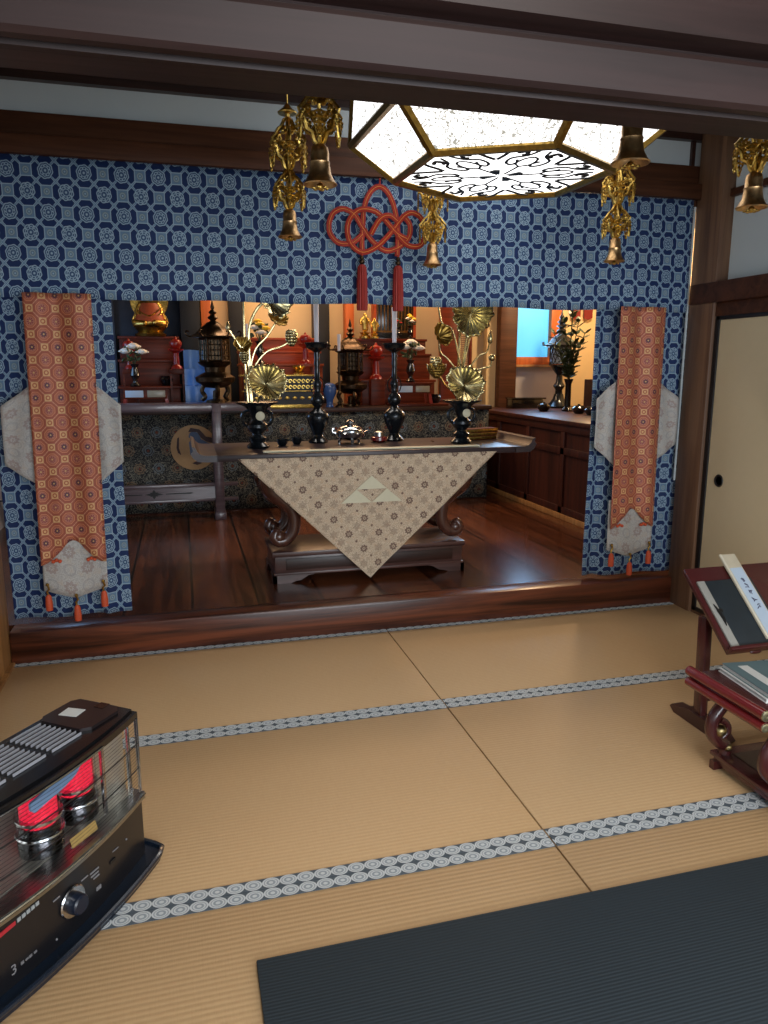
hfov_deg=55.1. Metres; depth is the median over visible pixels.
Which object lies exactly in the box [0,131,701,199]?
trim
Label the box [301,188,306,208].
pendant
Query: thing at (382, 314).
shrine
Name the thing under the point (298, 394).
altar table
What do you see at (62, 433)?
hanging banner
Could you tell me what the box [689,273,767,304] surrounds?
trim
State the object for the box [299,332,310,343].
bowl
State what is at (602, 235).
pendant
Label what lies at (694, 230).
wall
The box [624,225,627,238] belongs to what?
pendant
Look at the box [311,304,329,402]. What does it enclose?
pillar
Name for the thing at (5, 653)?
trim
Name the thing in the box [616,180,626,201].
pendant
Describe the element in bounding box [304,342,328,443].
candlestick
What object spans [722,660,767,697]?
book
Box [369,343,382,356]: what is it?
bowl
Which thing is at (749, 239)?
wall
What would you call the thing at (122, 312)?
wall
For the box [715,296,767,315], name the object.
trim
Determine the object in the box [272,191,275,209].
pendant
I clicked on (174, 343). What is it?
bowl
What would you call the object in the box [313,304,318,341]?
candle
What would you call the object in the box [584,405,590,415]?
lidded bowl
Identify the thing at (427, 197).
pendant
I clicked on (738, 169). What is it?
pendant
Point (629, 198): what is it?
pendant
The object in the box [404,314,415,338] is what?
flower vase
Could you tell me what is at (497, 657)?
mat
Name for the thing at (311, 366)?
stool
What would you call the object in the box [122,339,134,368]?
stand
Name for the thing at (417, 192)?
pendant
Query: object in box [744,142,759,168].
pendant
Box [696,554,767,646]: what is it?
book
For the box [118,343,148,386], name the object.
flower vase
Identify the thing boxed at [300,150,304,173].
pendant
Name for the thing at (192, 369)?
steps
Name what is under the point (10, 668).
trim
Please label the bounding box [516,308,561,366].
window
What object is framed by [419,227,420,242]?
pendant
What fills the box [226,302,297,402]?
arrangement
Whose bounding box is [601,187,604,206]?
pendant
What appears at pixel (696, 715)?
stand
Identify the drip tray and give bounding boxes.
[0,837,164,1022]
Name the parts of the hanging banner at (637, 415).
wing panel, foot panel, brocade panel, wing panel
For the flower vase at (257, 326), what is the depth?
6.26 m
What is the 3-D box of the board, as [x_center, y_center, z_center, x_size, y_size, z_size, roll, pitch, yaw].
[0.305,-0.975,6.678,0.520,0.020,0.210,-3,12,-15]
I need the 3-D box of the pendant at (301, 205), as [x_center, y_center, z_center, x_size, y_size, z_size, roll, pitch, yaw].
[-0.312,-1.178,2.795,0.010,0.075,0.046,-11,16,-44]
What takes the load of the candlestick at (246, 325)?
on the railing
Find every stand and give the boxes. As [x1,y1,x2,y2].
[117,336,181,402]
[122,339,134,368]
[168,337,183,368]
[237,337,323,400]
[298,332,310,363]
[367,343,383,378]
[670,562,767,743]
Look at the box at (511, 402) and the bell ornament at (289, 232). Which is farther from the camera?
the box at (511, 402)
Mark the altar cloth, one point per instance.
(367, 507)
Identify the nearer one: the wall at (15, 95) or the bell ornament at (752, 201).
the bell ornament at (752, 201)
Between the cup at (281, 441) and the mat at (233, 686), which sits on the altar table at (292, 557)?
the cup at (281, 441)
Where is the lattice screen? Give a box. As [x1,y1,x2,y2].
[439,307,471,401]
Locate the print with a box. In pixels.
[20,950,36,964]
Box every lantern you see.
[184,301,241,402]
[327,320,373,406]
[347,100,666,201]
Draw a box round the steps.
[183,350,214,401]
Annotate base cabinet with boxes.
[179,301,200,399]
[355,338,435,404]
[487,406,590,527]
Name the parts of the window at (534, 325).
sill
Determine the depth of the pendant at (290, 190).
2.70 m
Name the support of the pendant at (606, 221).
attached to the bell ornament at (614, 256)
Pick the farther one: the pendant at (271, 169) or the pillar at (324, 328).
the pillar at (324, 328)
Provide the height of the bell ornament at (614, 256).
0.734 m
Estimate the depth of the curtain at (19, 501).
3.42 m
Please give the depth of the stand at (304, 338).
6.45 m
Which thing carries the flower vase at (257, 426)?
on the altar table at (292, 557)
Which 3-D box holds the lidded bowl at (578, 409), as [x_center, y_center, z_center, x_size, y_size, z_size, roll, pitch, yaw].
[1.742,-0.923,6.584,0.124,0.086,0.124,-3,12,-15]
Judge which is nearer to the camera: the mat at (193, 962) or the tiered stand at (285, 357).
the mat at (193, 962)
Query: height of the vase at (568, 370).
0.972 m
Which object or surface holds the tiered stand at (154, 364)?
on the platform
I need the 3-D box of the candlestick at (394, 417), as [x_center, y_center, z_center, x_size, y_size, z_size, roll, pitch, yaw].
[0.064,-0.751,4.622,0.148,0.604,0.148,-3,12,-15]
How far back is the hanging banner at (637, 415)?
4.04 m
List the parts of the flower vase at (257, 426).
handle, handle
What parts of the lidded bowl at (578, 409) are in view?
lid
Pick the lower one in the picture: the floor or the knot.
the floor
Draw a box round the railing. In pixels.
[0,402,270,519]
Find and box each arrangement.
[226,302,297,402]
[427,307,495,401]
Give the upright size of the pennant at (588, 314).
0.410 m
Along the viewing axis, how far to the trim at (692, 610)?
4.14 m
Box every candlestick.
[245,324,253,400]
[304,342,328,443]
[335,334,343,406]
[383,343,405,440]
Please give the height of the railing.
0.925 m
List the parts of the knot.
gold cord, cord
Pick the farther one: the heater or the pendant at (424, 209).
the pendant at (424, 209)
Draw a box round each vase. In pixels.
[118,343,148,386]
[235,401,277,448]
[250,319,270,363]
[397,318,402,338]
[400,339,424,381]
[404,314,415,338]
[442,399,481,443]
[542,310,577,407]
[548,310,590,411]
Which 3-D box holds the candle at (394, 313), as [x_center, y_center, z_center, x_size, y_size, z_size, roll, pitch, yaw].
[0.064,-1.149,4.544,0.033,0.247,0.033,-3,12,-15]
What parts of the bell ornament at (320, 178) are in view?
crown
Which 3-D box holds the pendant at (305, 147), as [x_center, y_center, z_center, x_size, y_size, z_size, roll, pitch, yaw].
[-0.289,-1.310,2.708,0.011,0.093,0.046,4,12,21]
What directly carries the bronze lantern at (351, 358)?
on the platform
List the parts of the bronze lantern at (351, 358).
lamp shade, lamp shade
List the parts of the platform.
rail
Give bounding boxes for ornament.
[268,94,307,240]
[293,366,304,374]
[295,96,342,190]
[417,192,448,267]
[601,169,635,264]
[610,126,650,170]
[732,137,767,213]
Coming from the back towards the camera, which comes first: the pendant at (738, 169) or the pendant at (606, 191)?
the pendant at (606, 191)
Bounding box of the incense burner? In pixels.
[336,429,364,440]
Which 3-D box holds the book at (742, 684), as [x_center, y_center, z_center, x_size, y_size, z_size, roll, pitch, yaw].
[1.241,0.556,2.397,0.170,0.014,0.250,-2,11,-8]
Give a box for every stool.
[122,369,139,402]
[169,369,185,402]
[296,364,314,393]
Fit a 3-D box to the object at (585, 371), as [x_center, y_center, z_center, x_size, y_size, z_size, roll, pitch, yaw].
[1.759,-1.533,7.783,1.450,2.408,0.210,-3,12,-15]
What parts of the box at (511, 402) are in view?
lid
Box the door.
[691,312,767,614]
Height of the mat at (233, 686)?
0.052 m
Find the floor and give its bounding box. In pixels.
[0,490,668,631]
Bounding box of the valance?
[0,153,693,312]
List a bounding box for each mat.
[0,629,443,742]
[0,838,589,1023]
[115,704,548,915]
[256,855,767,1023]
[387,602,767,704]
[445,669,767,839]
[551,799,767,891]
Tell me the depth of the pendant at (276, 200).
2.71 m
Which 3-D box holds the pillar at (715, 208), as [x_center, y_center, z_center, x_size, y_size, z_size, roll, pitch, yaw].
[1.762,-0.696,4.046,0.130,2.600,0.200,-3,12,-15]
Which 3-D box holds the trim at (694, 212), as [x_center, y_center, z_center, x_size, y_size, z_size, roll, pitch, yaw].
[1.668,-0.909,4.090,0.009,1.480,0.008,-3,12,-15]
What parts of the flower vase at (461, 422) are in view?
handle, handle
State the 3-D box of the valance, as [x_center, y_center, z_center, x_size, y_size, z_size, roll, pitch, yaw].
[-0.036,-1.292,3.529,3.515,0.587,0.028,-3,12,-15]
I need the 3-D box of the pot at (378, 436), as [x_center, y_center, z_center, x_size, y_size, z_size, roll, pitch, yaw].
[-0.032,-0.471,4.588,0.104,0.068,0.104,-3,12,-15]
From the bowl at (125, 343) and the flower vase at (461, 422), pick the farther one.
the bowl at (125, 343)
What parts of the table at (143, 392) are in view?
inlay panel, inlay panel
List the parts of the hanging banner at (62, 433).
wing panel, brocade panel, foot panel, wing panel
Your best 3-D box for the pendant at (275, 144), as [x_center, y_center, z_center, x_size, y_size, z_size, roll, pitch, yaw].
[-0.404,-1.305,2.680,0.010,0.093,0.046,-11,16,-44]
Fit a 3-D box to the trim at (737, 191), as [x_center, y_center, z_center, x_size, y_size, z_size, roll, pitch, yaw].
[2.495,-1.280,1.187,0.045,0.345,5.420,-3,12,-15]
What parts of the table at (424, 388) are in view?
inlay panel, inlay panel, leg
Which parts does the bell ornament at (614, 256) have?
crown, crown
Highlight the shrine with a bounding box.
[371,304,415,338]
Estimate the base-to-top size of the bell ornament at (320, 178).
0.734 m
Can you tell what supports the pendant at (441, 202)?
attached to the bell ornament at (432, 261)
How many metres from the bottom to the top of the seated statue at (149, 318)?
0.460 m
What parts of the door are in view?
pull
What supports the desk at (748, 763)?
on the mat at (591, 757)
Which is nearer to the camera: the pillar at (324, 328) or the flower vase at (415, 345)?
the flower vase at (415, 345)
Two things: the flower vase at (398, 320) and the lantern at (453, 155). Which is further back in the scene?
the flower vase at (398, 320)
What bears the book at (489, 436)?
on the altar table at (292, 557)
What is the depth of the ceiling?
3.18 m
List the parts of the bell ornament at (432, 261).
crown, rod, crown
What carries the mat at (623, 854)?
on the floor
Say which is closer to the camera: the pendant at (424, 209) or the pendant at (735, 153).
the pendant at (735, 153)
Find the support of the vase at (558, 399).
on the countertop
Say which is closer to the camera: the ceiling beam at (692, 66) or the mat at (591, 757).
the ceiling beam at (692, 66)
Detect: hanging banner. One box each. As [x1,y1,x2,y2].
[0,292,123,620]
[594,306,678,575]
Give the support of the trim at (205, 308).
attached to the wall at (427, 318)
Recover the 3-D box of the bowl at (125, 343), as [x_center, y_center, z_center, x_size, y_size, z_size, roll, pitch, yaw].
[-2.114,-1.389,6.090,0.096,0.096,0.096,-3,12,-15]
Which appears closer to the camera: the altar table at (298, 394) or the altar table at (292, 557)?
the altar table at (292, 557)
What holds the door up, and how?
in the wall at (749, 239)
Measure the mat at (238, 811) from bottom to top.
0.052 m
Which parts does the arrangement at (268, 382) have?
stem, stem, stem, stem, stem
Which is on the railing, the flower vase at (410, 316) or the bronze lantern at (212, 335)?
the bronze lantern at (212, 335)
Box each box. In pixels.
[369,379,384,404]
[505,397,545,408]
[583,379,592,407]
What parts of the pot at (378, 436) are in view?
lid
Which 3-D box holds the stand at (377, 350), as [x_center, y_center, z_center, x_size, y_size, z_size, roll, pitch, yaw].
[-0.074,-1.376,6.700,0.158,0.326,0.158,-3,12,-15]
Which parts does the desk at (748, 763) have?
leg, board, leg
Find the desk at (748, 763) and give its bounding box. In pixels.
[685,666,767,800]
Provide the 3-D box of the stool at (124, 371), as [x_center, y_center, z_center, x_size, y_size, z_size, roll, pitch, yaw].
[-2.109,-1.027,6.143,0.120,0.328,0.062,-3,12,-15]
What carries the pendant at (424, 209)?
attached to the bell ornament at (432, 261)
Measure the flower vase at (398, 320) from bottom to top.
0.183 m
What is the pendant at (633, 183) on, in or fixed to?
on the bell ornament at (614, 256)
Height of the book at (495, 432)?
0.023 m
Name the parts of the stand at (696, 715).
post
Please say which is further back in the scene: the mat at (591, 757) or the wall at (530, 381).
the wall at (530, 381)
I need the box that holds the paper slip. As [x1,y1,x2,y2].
[738,665,767,684]
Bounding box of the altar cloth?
[238,451,496,577]
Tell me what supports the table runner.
on the altar table at (292, 557)
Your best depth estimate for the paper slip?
2.41 m
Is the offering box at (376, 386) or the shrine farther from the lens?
the shrine
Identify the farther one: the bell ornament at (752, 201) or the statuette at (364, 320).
the statuette at (364, 320)
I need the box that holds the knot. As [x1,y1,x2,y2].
[326,178,426,311]
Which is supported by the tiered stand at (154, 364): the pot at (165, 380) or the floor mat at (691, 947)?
the pot at (165, 380)
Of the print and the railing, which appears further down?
the print
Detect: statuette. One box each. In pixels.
[360,313,370,338]
[370,318,378,338]
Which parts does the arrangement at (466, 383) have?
lotus flower, stem, stem, stem, stem, stem, stem, stem, stem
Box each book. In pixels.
[466,427,497,432]
[468,431,497,436]
[468,435,496,439]
[696,554,767,646]
[718,667,767,703]
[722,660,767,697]
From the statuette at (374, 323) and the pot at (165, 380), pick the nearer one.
the pot at (165, 380)
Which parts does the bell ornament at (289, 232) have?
rod, crown, crown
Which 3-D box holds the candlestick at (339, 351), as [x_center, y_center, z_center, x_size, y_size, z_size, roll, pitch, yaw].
[-0.387,-1.220,6.369,0.080,0.620,0.080,-3,12,-15]
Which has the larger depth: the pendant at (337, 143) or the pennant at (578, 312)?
the pennant at (578, 312)
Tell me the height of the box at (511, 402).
0.106 m
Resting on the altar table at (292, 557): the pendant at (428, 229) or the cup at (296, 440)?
the cup at (296, 440)
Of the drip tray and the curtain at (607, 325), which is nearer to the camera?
the drip tray
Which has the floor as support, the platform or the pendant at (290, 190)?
the platform
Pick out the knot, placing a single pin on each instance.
(401, 240)
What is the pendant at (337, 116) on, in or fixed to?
attached to the bell ornament at (320, 178)
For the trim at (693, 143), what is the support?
attached to the wall at (15, 95)
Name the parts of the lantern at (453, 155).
panel, panel, panel, panel, panel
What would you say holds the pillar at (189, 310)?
on the platform
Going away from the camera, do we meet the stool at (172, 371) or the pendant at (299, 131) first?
the pendant at (299, 131)
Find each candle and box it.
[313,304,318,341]
[337,334,340,350]
[392,309,396,342]
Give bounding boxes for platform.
[121,402,491,514]
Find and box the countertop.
[489,406,590,428]
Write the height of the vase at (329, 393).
0.210 m
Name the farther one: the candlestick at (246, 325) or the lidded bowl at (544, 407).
the lidded bowl at (544, 407)
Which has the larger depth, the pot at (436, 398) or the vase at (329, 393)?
the pot at (436, 398)
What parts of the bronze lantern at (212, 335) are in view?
lamp shade, lamp shade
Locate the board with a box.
[387,403,448,406]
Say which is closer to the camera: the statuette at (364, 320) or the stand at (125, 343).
the stand at (125, 343)
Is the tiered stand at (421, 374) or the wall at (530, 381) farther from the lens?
the wall at (530, 381)
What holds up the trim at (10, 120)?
attached to the wall at (15, 95)
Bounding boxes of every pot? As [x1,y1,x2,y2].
[160,376,172,385]
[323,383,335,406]
[371,431,386,441]
[431,394,440,402]
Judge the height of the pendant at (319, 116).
0.075 m
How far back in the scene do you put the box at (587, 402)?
6.68 m
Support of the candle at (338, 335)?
on the candlestick at (339, 351)
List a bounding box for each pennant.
[573,310,580,319]
[584,310,592,319]
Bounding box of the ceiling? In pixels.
[0,67,699,223]
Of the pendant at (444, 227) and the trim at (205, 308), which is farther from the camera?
the trim at (205, 308)
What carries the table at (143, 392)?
on the platform
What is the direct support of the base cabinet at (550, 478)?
on the floor
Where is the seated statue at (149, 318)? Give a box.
[130,300,167,335]
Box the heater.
[0,699,164,1022]
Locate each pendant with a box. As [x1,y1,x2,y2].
[268,147,273,171]
[269,141,276,166]
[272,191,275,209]
[273,187,279,206]
[284,140,296,165]
[285,186,296,205]
[295,112,303,140]
[295,122,303,147]
[299,195,302,211]
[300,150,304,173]
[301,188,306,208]
[303,143,307,168]
[310,108,327,138]
[334,113,342,141]
[334,123,342,148]
[417,192,418,211]
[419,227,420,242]
[421,199,425,214]
[422,193,429,208]
[423,225,430,240]
[436,225,443,240]
[439,197,443,208]
[444,227,445,242]
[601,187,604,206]
[601,223,604,239]
[602,182,608,203]
[602,220,608,236]
[613,219,623,235]
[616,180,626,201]
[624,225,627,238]
[627,186,632,206]
[627,220,631,236]
[632,182,635,202]
[732,148,738,173]
[736,154,743,177]
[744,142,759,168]
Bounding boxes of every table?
[119,386,170,402]
[189,420,536,583]
[238,375,313,407]
[389,382,434,403]
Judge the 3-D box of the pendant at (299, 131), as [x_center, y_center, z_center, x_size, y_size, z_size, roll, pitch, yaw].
[-0.219,-1.000,1.907,0.011,0.075,0.046,-6,13,-29]
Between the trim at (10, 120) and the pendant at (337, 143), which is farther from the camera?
the trim at (10, 120)
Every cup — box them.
[277,438,287,445]
[292,437,301,444]
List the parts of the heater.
burner, tank, steel trim, dial knob, plate, burner, caution plate, hole plate, guard post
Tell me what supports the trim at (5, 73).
attached to the wall at (15, 95)
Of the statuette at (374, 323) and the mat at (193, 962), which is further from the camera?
the statuette at (374, 323)
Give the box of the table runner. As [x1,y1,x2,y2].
[262,444,479,452]
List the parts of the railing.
rail, leg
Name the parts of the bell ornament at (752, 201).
crown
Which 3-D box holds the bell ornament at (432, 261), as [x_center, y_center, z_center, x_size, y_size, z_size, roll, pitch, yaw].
[0.226,-1.505,3.388,0.150,0.734,0.144,0,11,-1]
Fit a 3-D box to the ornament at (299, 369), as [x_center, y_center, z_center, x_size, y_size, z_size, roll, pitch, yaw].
[-0.728,-1.216,6.308,0.102,0.075,0.102,2,11,9]
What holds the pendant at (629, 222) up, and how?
attached to the bell ornament at (614, 256)
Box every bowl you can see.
[122,339,132,349]
[169,337,181,348]
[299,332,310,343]
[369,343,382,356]
[537,402,549,411]
[572,404,585,413]
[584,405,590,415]
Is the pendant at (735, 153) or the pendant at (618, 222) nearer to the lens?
the pendant at (735, 153)
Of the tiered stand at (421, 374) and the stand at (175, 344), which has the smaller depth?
the stand at (175, 344)
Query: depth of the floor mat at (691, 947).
1.69 m
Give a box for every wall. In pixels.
[0,79,701,165]
[0,483,4,529]
[111,300,200,402]
[199,301,483,403]
[515,367,555,403]
[689,230,694,294]
[728,138,767,278]
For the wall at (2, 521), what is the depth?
5.61 m
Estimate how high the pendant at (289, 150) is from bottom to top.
0.093 m
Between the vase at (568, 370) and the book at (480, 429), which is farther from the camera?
the vase at (568, 370)
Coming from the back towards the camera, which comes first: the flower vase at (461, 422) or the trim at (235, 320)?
the trim at (235, 320)
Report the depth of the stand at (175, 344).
6.19 m
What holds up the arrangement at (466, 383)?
on the flower vase at (461, 422)
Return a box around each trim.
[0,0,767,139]
[0,68,702,142]
[0,109,699,211]
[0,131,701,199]
[0,545,11,680]
[0,663,15,691]
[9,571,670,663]
[200,301,210,349]
[227,301,242,401]
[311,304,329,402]
[343,304,353,402]
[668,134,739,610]
[673,207,695,479]
[689,141,696,165]
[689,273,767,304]
[691,609,702,615]
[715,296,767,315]
[730,177,767,196]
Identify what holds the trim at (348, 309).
attached to the wall at (427, 318)
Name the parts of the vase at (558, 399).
stem, lamp shade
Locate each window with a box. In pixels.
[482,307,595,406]
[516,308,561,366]
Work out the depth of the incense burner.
4.45 m
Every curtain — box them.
[0,297,131,618]
[582,307,688,574]
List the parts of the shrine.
post, post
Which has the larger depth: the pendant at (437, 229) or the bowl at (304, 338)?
the bowl at (304, 338)
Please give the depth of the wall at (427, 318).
7.23 m

